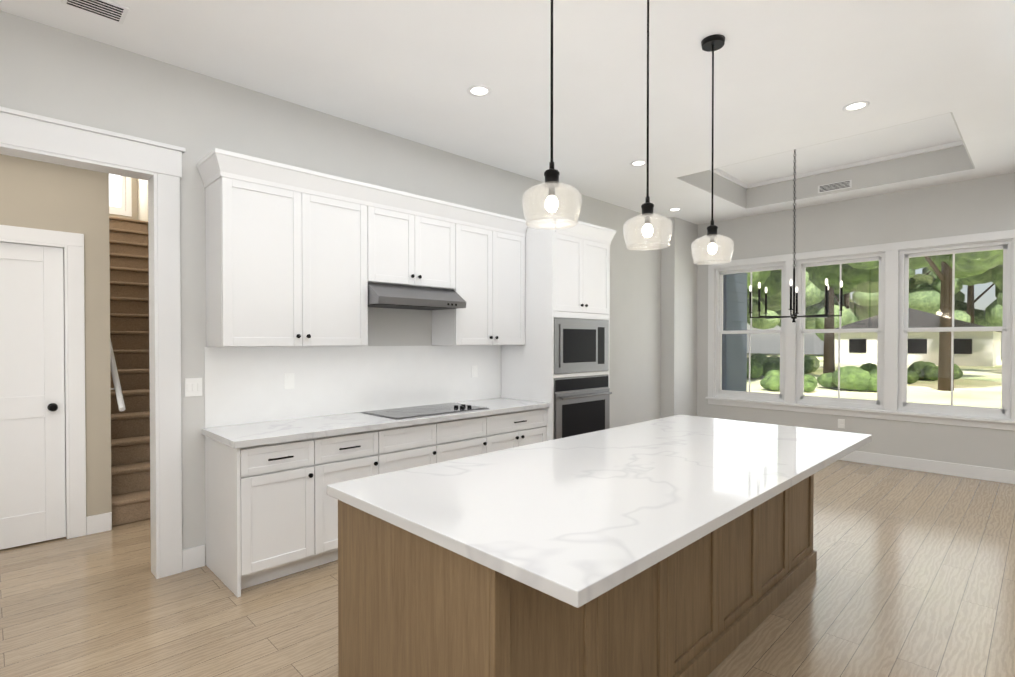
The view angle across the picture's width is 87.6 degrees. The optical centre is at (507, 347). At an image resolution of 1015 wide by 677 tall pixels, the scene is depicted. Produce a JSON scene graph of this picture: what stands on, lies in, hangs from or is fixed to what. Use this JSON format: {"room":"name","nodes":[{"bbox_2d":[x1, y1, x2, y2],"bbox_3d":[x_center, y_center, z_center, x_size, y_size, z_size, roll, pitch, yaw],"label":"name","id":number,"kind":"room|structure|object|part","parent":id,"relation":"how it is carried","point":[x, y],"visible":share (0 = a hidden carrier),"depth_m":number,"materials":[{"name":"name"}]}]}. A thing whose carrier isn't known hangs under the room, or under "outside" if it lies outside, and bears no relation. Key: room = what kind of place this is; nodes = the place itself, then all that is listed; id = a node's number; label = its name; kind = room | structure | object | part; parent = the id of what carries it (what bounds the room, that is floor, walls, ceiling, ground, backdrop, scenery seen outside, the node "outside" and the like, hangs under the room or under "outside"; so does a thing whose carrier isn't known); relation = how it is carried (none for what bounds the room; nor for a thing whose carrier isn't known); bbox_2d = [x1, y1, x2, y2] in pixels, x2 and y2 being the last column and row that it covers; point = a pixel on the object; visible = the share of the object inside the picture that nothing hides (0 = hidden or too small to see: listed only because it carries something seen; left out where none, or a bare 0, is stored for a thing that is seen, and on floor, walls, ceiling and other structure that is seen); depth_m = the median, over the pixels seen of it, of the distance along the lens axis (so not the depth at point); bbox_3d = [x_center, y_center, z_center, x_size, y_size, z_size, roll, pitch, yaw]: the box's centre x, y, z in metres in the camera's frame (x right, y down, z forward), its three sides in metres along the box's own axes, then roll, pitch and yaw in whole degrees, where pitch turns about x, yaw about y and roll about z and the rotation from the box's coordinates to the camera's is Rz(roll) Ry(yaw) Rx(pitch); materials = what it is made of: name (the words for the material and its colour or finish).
{"room":"kitchen","nodes":[
{"label":"kitchen","id":0,"kind":"room"},
{"bbox_2d":[0,154,111,516],"bbox_3d":[-4.234,-1.345,3.161,5.120,5.600,0.120,-1,1,-44],"label":"wall","id":1,"kind":"structure","parent":0,"point":[35,194],"depth_m":4.08,"materials":[{"name":"paint"}]},
{"bbox_2d":[0,242,65,549],"bbox_3d":[-3.609,0.348,3.695,0.797,2.179,0.121,-1,1,-44],"label":"hall door","id":2,"kind":"structure","parent":1,"relation":"in","point":[32,452],"depth_m":3.87,"materials":[{"name":"white wood"}]},
{"bbox_2d":[0,225,85,538],"bbox_3d":[-3.651,0.294,3.737,1.035,2.310,0.138,-1,1,-44],"label":"door frame","id":3,"kind":"structure","parent":1,"relation":"attached to","point":[71,244],"depth_m":4.00,"materials":[{"name":"white wood"}]},
{"bbox_2d":[86,512,111,534],"bbox_3d":[-3.855,1.390,2.718,5.000,0.140,1.184,-1,1,-44],"label":"baseboard","id":4,"kind":"structure","parent":1,"relation":"attached to","point":[99,523],"depth_m":4.12,"materials":[{"name":"white wood"}]},
{"bbox_2d":[109,177,136,219],"bbox_3d":[-6.062,-1.394,7.825,0.956,5.600,0.120,-1,1,-44],"label":"wall","id":5,"kind":"structure","parent":0,"point":[134,197],"depth_m":8.08,"materials":[{"name":"paint"}]},
{"bbox_2d":[109,176,131,216],"bbox_3d":[-6.044,-2.674,7.805,0.800,1.380,0.115,-1,1,-44],"label":"window","id":6,"kind":"structure","parent":5,"relation":"in","point":[125,209],"depth_m":8.01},
{"bbox_2d":[137,179,147,220],"bbox_3d":[-3.676,-1.376,6.162,0.120,5.600,5.896,-1,1,-44],"label":"wall","id":7,"kind":"structure","parent":0,"point":[142,200],"depth_m":7.82,"materials":[{"name":"paint"}]},
{"bbox_2d":[0,10,660,564],"bbox_3d":[-1.253,-0.182,4.333,11.400,3.250,0.120,-1,1,-44],"label":"wall","id":8,"kind":"structure","parent":0,"point":[56,74],"depth_m":3.65,"materials":[{"name":"paint"}]},
{"bbox_2d":[0,106,185,578],"bbox_3d":[-2.688,0.093,2.919,1.574,2.730,0.180,-1,1,-44],"label":"door frame","id":9,"kind":"structure","parent":8,"relation":"attached to","point":[155,164],"depth_m":3.32,"materials":[{"name":"white wood"}]},
{"bbox_2d":[182,545,204,571],"bbox_3d":[-1.136,1.374,4.219,10.984,0.140,0.228,-1,1,-44],"label":"baseboard","id":10,"kind":"structure","parent":8,"relation":"attached to","point":[193,557],"depth_m":3.46,"materials":[{"name":"white wood"}]},
{"bbox_2d":[185,378,201,396],"bbox_3d":[-2.053,0.262,3.461,0.100,0.120,0.010,-1,1,-44],"label":"switch plate","id":11,"kind":"object","parent":8,"relation":"attached to","point":[193,386],"visible":1,"depth_m":3.46,"materials":[{"name":"white plastic"}]},
{"bbox_2d":[284,373,293,388],"bbox_3d":[-1.605,0.250,3.894,0.075,0.115,0.007,-1,1,-44],"label":"outlet","id":12,"kind":"object","parent":8,"relation":"attached to","point":[288,380],"visible":1,"depth_m":3.89,"materials":[{"name":"white plastic"}]},
{"bbox_2d":[197,148,527,346],"bbox_3d":[-0.916,-0.612,4.296,2.755,1.200,0.393,-1,1,-44],"label":"upper cabinet","id":13,"kind":"object","parent":8,"relation":"attached to","point":[296,256],"visible":1,"depth_m":3.77,"materials":[{"name":"white wood"}]},
{"bbox_2d":[368,282,465,309],"bbox_3d":[-0.815,-0.408,4.327,0.834,0.169,0.492,-1,1,-44],"label":"range hood","id":14,"kind":"object","parent":13,"relation":"attached to","point":[383,295],"visible":0.96,"depth_m":4.16,"materials":[{"name":"silver metal"}]},
{"bbox_2d":[472,365,477,376],"bbox_3d":[-0.321,0.237,5.154,0.075,0.115,0.007,-1,1,-44],"label":"outlet","id":15,"kind":"object","parent":8,"relation":"attached to","point":[475,371],"visible":1,"depth_m":5.16,"materials":[{"name":"white plastic"}]},
{"bbox_2d":[0,460,1014,676],"bbox_3d":[-0.647,1.509,3.733,11.400,0.120,13.650,-1,1,-44],"label":"floor","id":16,"kind":"structure","parent":0,"point":[912,574],"depth_m":2.98,"materials":[{"name":"brown wood"}]},
{"bbox_2d":[109,216,150,525],"bbox_3d":[-4.419,-0.177,6.164,0.950,3.199,4.565,-1,1,-44],"label":"stairs","id":17,"kind":"structure","parent":16,"relation":"on","point":[129,338],"depth_m":5.47,"materials":[{"name":"wood"}]},
{"bbox_2d":[205,437,325,596],"bbox_3d":[-1.601,1.014,3.476,0.526,0.874,0.627,-1,1,-44],"label":"base cabinet","id":18,"kind":"object","parent":16,"relation":"on","point":[278,457],"depth_m":3.26,"materials":[{"name":"white wood"}]},
{"bbox_2d":[202,397,548,448],"bbox_3d":[-0.816,0.549,4.221,2.736,0.040,0.657,-1,1,-44],"label":"countertop","id":19,"kind":"structure","parent":18,"relation":"on","point":[334,424],"depth_m":3.69,"materials":[{"name":"white stone"}]},
{"bbox_2d":[361,403,488,419],"bbox_3d":[-0.669,0.512,4.388,0.920,0.030,0.520,-1,1,-44],"label":"cooktop","id":20,"kind":"object","parent":19,"relation":"in","point":[417,411],"visible":1,"depth_m":4.33,"materials":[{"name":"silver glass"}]},
{"bbox_2d":[326,429,389,562],"bbox_3d":[-1.290,1.010,3.782,0.584,0.874,0.627,-1,1,-44],"label":"base cabinet","id":21,"kind":"object","parent":16,"relation":"on","point":[351,456],"depth_m":3.57,"materials":[{"name":"white wood"}]},
{"bbox_2d":[390,421,445,471],"bbox_3d":[-0.944,1.007,4.121,0.622,0.874,0.627,-1,1,-44],"label":"base cabinet","id":22,"kind":"object","parent":16,"relation":"on","point":[411,446],"depth_m":3.95,"materials":[{"name":"white wood"}]},
{"bbox_2d":[446,417,493,460],"bbox_3d":[-0.579,1.003,4.479,0.638,0.874,0.627,-1,1,-44],"label":"base cabinet","id":23,"kind":"object","parent":16,"relation":"on","point":[471,436],"depth_m":4.31,"materials":[{"name":"white wood"}]},
{"bbox_2d":[494,409,546,450],"bbox_3d":[-0.143,0.998,4.907,0.824,0.874,0.627,-1,1,-44],"label":"base cabinet","id":24,"kind":"object","parent":16,"relation":"on","point":[511,430],"depth_m":4.71,"materials":[{"name":"white wood"}]},
{"bbox_2d":[501,215,615,440],"bbox_3d":[0.538,0.103,5.488,0.970,2.654,0.738,-1,1,-44],"label":"tall cabinet","id":25,"kind":"object","parent":16,"relation":"on","point":[567,272],"visible":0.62,"depth_m":5.11,"materials":[{"name":"white wood"}]},
{"bbox_2d":[554,318,608,373],"bbox_3d":[0.579,-0.016,5.410,0.872,0.527,0.505,-1,1,-44],"label":"microwave","id":26,"kind":"object","parent":25,"relation":"in","point":[581,345],"visible":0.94,"depth_m":5.20,"materials":[{"name":"silver metal"}]},
{"bbox_2d":[554,375,611,439],"bbox_3d":[0.566,0.649,5.430,0.872,0.717,0.669,-1,1,-44],"label":"wall oven","id":27,"kind":"object","parent":25,"relation":"in","point":[581,404],"visible":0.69,"depth_m":5.19,"materials":[{"name":"silver metal"}]},
{"bbox_2d":[338,475,816,676],"bbox_3d":[0.669,1.021,2.787,2.876,0.874,0.938,-1,1,-44],"label":"kitchen island","id":28,"kind":"object","parent":16,"relation":"on","point":[408,606],"depth_m":1.94,"materials":[{"name":"brown wood"}]},
{"bbox_2d":[326,415,871,610],"bbox_3d":[0.760,0.565,2.690,2.920,0.040,1.268,-1,1,-44],"label":"island countertop","id":29,"kind":"structure","parent":28,"relation":"on","point":[571,520],"depth_m":2.00,"materials":[{"name":"white stone"}]},
{"bbox_2d":[0,0,1014,224],"bbox_3d":[1.419,-1.968,1.591,11.400,0.380,7.750,-1,1,-44],"label":"ceiling","id":30,"kind":"structure","parent":0,"point":[932,82],"depth_m":3.56,"materials":[{"name":"paint"}]},
{"bbox_2d":[61,0,128,23],"bbox_3d":[-2.151,-1.784,2.762,0.260,0.013,0.180,-1,1,-44],"label":"ceiling vent","id":31,"kind":"object","parent":30,"relation":"in","point":[111,10],"visible":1,"depth_m":2.78,"materials":[{"name":"white metal"}]},
{"bbox_2d":[467,85,490,96],"bbox_3d":[-0.198,-1.797,3.712,0.170,0.006,0.170,-1,1,-44],"label":"recessed light","id":32,"kind":"object","parent":30,"relation":"in","point":[479,90],"visible":1,"depth_m":3.71,"materials":[{"name":"white plastic"}]},
{"bbox_2d":[522,0,581,229],"bbox_3d":[0.176,-1.136,2.096,0.238,1.294,0.238,-1,1,-44],"label":"pendant light","id":33,"kind":"object","parent":30,"relation":"hanging from","point":[552,183],"visible":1,"depth_m":2.09,"materials":[{"name":"clear glass"}]},
{"bbox_3d":[0.176,-0.568,2.102,0.238,0.159,0.238,-1,1,-44],"label":"lamp shade","id":34,"kind":"part","parent":33,"relation":"part of","materials":[{"name":"clear glass"}]},
{"bbox_2d":[630,160,646,165],"bbox_3d":[1.294,-1.813,5.218,0.170,0.006,0.170,-1,1,-44],"label":"recessed light","id":35,"kind":"object","parent":30,"relation":"in","point":[639,163],"visible":0.96,"depth_m":5.22,"materials":[{"name":"white plastic"}]},
{"bbox_2d":[623,0,672,249],"bbox_3d":[0.690,-1.141,2.600,0.238,1.294,0.238,-1,1,-44],"label":"pendant light","id":36,"kind":"object","parent":30,"relation":"hanging from","point":[647,207],"visible":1,"depth_m":2.59,"materials":[{"name":"clear glass"}]},
{"bbox_3d":[0.690,-0.573,2.606,0.238,0.159,0.238,-1,1,-44],"label":"lamp shade","id":37,"kind":"part","parent":36,"relation":"part of","materials":[{"name":"clear glass"}]},
{"bbox_2d":[668,208,681,210],"bbox_3d":[2.231,-1.833,7.048,0.170,0.006,0.170,-1,1,-44],"label":"recessed light","id":38,"kind":"object","parent":30,"relation":"in","point":[675,209],"visible":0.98,"depth_m":7.05,"materials":[{"name":"white plastic"}]},
{"bbox_2d":[691,34,733,264],"bbox_3d":[1.204,-1.146,3.104,0.238,1.294,0.238,-1,1,-44],"label":"pendant light","id":39,"kind":"object","parent":30,"relation":"hanging from","point":[712,43],"visible":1,"depth_m":3.10,"materials":[{"name":"clear glass"}]},
{"bbox_3d":[1.204,-0.579,3.111,0.238,0.159,0.238,-1,1,-44],"label":"lamp shade","id":40,"kind":"part","parent":39,"relation":"part of","materials":[{"name":"clear glass"}]},
{"bbox_2d":[748,150,843,321],"bbox_3d":[3.009,-1.190,5.548,0.857,1.860,0.857,-1,1,-44],"label":"chandelier","id":41,"kind":"object","parent":30,"relation":"hanging from","point":[793,316],"visible":0.98,"depth_m":5.54,"materials":[{"name":"black metal"}]},
{"bbox_2d":[818,180,851,192],"bbox_3d":[3.877,-1.903,6.273,0.009,0.090,0.350,-1,1,-44],"label":"ceiling vent","id":42,"kind":"object","parent":30,"relation":"in","point":[835,186],"visible":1,"depth_m":6.26,"materials":[{"name":"white metal"}]},
{"bbox_2d":[843,101,869,111],"bbox_3d":[2.605,-1.800,3.954,0.170,0.006,0.170,-1,1,-44],"label":"recessed light","id":43,"kind":"object","parent":30,"relation":"in","point":[856,106],"visible":1,"depth_m":3.95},
{"bbox_2d":[660,217,697,417],"bbox_3d":[2.540,-0.219,7.820,0.700,3.250,0.214,-1,1,-44],"label":"wall jog","id":44,"kind":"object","parent":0,"point":[678,394],"visible":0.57,"depth_m":7.63,"materials":[{"name":"paint"}]},
{"bbox_2d":[697,172,1014,470],"bbox_3d":[5.398,-0.195,5.515,0.150,3.250,7.750,-1,1,-44],"label":"wall","id":45,"kind":"structure","parent":0,"point":[978,205],"depth_m":6.33,"materials":[{"name":"paint"}]},
{"bbox_2d":[838,419,844,428],"bbox_3d":[4.191,0.961,6.644,0.007,0.115,0.075,-1,1,-44],"label":"outlet","id":46,"kind":"object","parent":45,"relation":"attached to","point":[841,423],"visible":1,"depth_m":6.64,"materials":[{"name":"white plastic"}]},
{"bbox_2d":[705,229,1014,430],"bbox_3d":[4.188,-0.189,6.688,0.175,2.095,3.400,-1,1,-44],"label":"window frames","id":47,"kind":"structure","parent":45,"relation":"in","point":[904,405],"depth_m":6.36,"materials":[{"name":"white wood"}]},
{"bbox_2d":[839,451,1014,483],"bbox_3d":[5.386,1.362,5.425,0.014,0.140,7.216,-1,1,-44],"label":"baseboard","id":48,"kind":"structure","parent":45,"relation":"attached to","point":[970,471],"depth_m":5.98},
{"bbox_3d":[-4.884,-1.373,5.857,0.120,5.600,4.640,-1,1,-44],"label":"wall","id":49,"kind":"structure","parent":0,"visible":0},
{"bbox_2d":[110,339,125,410],"bbox_3d":[-4.164,-0.757,5.281,0.091,2.514,3.127,-1,1,-44],"label":"handrail","id":50,"kind":"object","parent":49,"relation":"attached to","point":[117,388],"visible":0.33,"depth_m":4.37,"materials":[{"name":"white wood"}]},
{"label":"outside","id":51,"kind":"structure","parent":0,"visible":0},
{"bbox_2d":[747,353,1001,407],"bbox_3d":[35.001,1.703,34.200,82.240,0.250,120.000,-1,1,-44],"label":"lawn","id":52,"kind":"structure","parent":51,"point":[961,389],"depth_m":20.94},
{"bbox_2d":[722,273,747,391],"bbox_3d":[2.834,-0.330,8.890,0.780,4.350,2.038,-1,1,-44],"label":"bump-out","id":53,"kind":"object","parent":52,"relation":"on","point":[729,379],"depth_m":8.12,"materials":[{"name":"grey paint"}]},
{"bbox_2d":[747,270,770,289],"bbox_3d":[10.259,-6.164,24.384,8.679,15.687,8.710,-1,1,-44],"label":"tree","id":54,"kind":"object","parent":52,"relation":"on","point":[758,278],"depth_m":24.01,"materials":[{"name":"green plant"}]},
{"bbox_2d":[747,357,779,378],"bbox_3d":[12.810,1.078,28.087,3.568,1.108,3.270,-1,1,-44],"label":"bush","id":55,"kind":"object","parent":52,"relation":"on","point":[755,370],"depth_m":26.97,"materials":[{"name":"green plant"}]},
{"bbox_2d":[747,296,779,329],"bbox_3d":[30.466,-11.229,70.771,14.352,24.838,15.489,-1,1,-44],"label":"tree","id":56,"kind":"object","parent":52,"relation":"on","point":[762,322],"depth_m":67.17,"materials":[{"name":"green plant"}]},
{"bbox_2d":[747,292,780,319],"bbox_3d":[18.585,-6.004,42.515,9.598,14.985,9.563,-1,1,-44],"label":"tree","id":57,"kind":"object","parent":52,"relation":"on","point":[770,304],"depth_m":40.29,"materials":[{"name":"green plant"}]},
{"bbox_2d":[747,269,781,297],"bbox_3d":[14.245,-6.755,33.408,9.022,16.680,8.612,-1,1,-44],"label":"tree","id":58,"kind":"object","parent":52,"relation":"on","point":[776,273],"depth_m":31.53,"materials":[{"name":"green plant"}]},
{"bbox_2d":[751,353,819,372],"bbox_3d":[17.315,0.977,32.980,3.474,1.207,3.549,-1,1,-44],"label":"bush","id":59,"kind":"object","parent":52,"relation":"on","point":[810,360],"depth_m":32.30,"materials":[{"name":"green plant"}]},
{"bbox_2d":[760,370,816,391],"bbox_3d":[11.014,1.320,20.795,1.879,0.779,2.065,-1,1,-44],"label":"bush","id":60,"kind":"object","parent":52,"relation":"on","point":[776,378],"depth_m":20.31,"materials":[{"name":"green plant"}]},
{"bbox_2d":[777,293,849,326],"bbox_3d":[43.213,-11.060,79.363,18.054,24.317,19.353,-1,1,-44],"label":"tree","id":61,"kind":"object","parent":52,"relation":"on","point":[779,314],"depth_m":74.93,"materials":[{"name":"green plant"}]},
{"bbox_2d":[805,271,878,340],"bbox_3d":[43.721,-10.800,67.094,14.591,24.057,15.561,-1,1,-44],"label":"tree","id":62,"kind":"object","parent":52,"relation":"on","point":[854,302],"depth_m":66.15,"materials":[{"name":"green plant"}]},
{"bbox_2d":[806,264,878,373],"bbox_3d":[17.441,-6.743,27.335,11.034,16.784,10.689,-1,1,-44],"label":"tree","id":63,"kind":"object","parent":52,"relation":"on","point":[832,288],"depth_m":26.98,"materials":[{"name":"green plant"}]},
{"bbox_2d":[817,366,876,391],"bbox_3d":[13.935,1.198,21.081,2.130,1.015,2.854,-1,1,-44],"label":"bush","id":64,"kind":"object","parent":52,"relation":"on","point":[852,384],"depth_m":20.45,"materials":[{"name":"green plant"}]},
{"bbox_2d":[859,363,918,383],"bbox_3d":[17.619,1.202,24.555,1.905,0.935,2.288,-1,1,-44],"label":"bush","id":65,"kind":"object","parent":52,"relation":"on","point":[910,375],"depth_m":24.02,"materials":[{"name":"green plant"}]},
{"bbox_2d":[834,308,1001,366],"bbox_3d":[36.985,-0.994,48.028,11.000,4.850,12.200,-1,1,-44],"label":"house","id":66,"kind":"structure","parent":52,"relation":"on","point":[970,352],"depth_m":43.49,"materials":[{"name":"white paint"}]},
{"bbox_2d":[847,249,1002,390],"bbox_3d":[16.836,-6.587,21.244,9.525,16.599,9.780,-1,1,-44],"label":"tree","id":67,"kind":"object","parent":52,"relation":"on","point":[959,261],"depth_m":20.76,"materials":[{"name":"green plant"}]},
{"bbox_2d":[907,361,962,380],"bbox_3d":[21.350,1.150,27.210,3.011,0.982,3.140,-1,1,-44],"label":"bush","id":68,"kind":"object","parent":52,"relation":"on","point":[924,371],"depth_m":26.22,"materials":[{"name":"green plant"}]},
{"bbox_2d":[909,267,964,301],"bbox_3d":[55.438,-12.055,71.357,16.933,26.477,16.637,-1,1,-44],"label":"tree","id":69,"kind":"object","parent":52,"relation":"on","point":[916,282],"depth_m":69.47,"materials":[{"name":"green plant"}]},
{"bbox_2d":[909,269,1002,326],"bbox_3d":[51.561,-10.549,57.919,14.828,23.748,15.033,-1,1,-44],"label":"tree","id":70,"kind":"object","parent":52,"relation":"on","point":[973,315],"depth_m":57.85,"materials":[{"name":"green plant"}]},
{"bbox_2d":[964,261,1002,305],"bbox_3d":[31.774,-7.015,31.057,10.210,17.248,9.222,-1,1,-44],"label":"tree","id":71,"kind":"object","parent":52,"relation":"on","point":[984,278],"depth_m":31.24,"materials":[{"name":"green plant"}]},
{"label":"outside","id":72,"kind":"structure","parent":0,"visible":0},
{"bbox_2d":[109,174,120,207],"bbox_3d":[-6.858,-2.803,8.662,1.900,2.800,0.050,-1,1,-44],"label":"window pane","id":73,"kind":"object","parent":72,"point":[114,192],"depth_m":8.88,"materials":[{"name":"white glass"}]}
]}

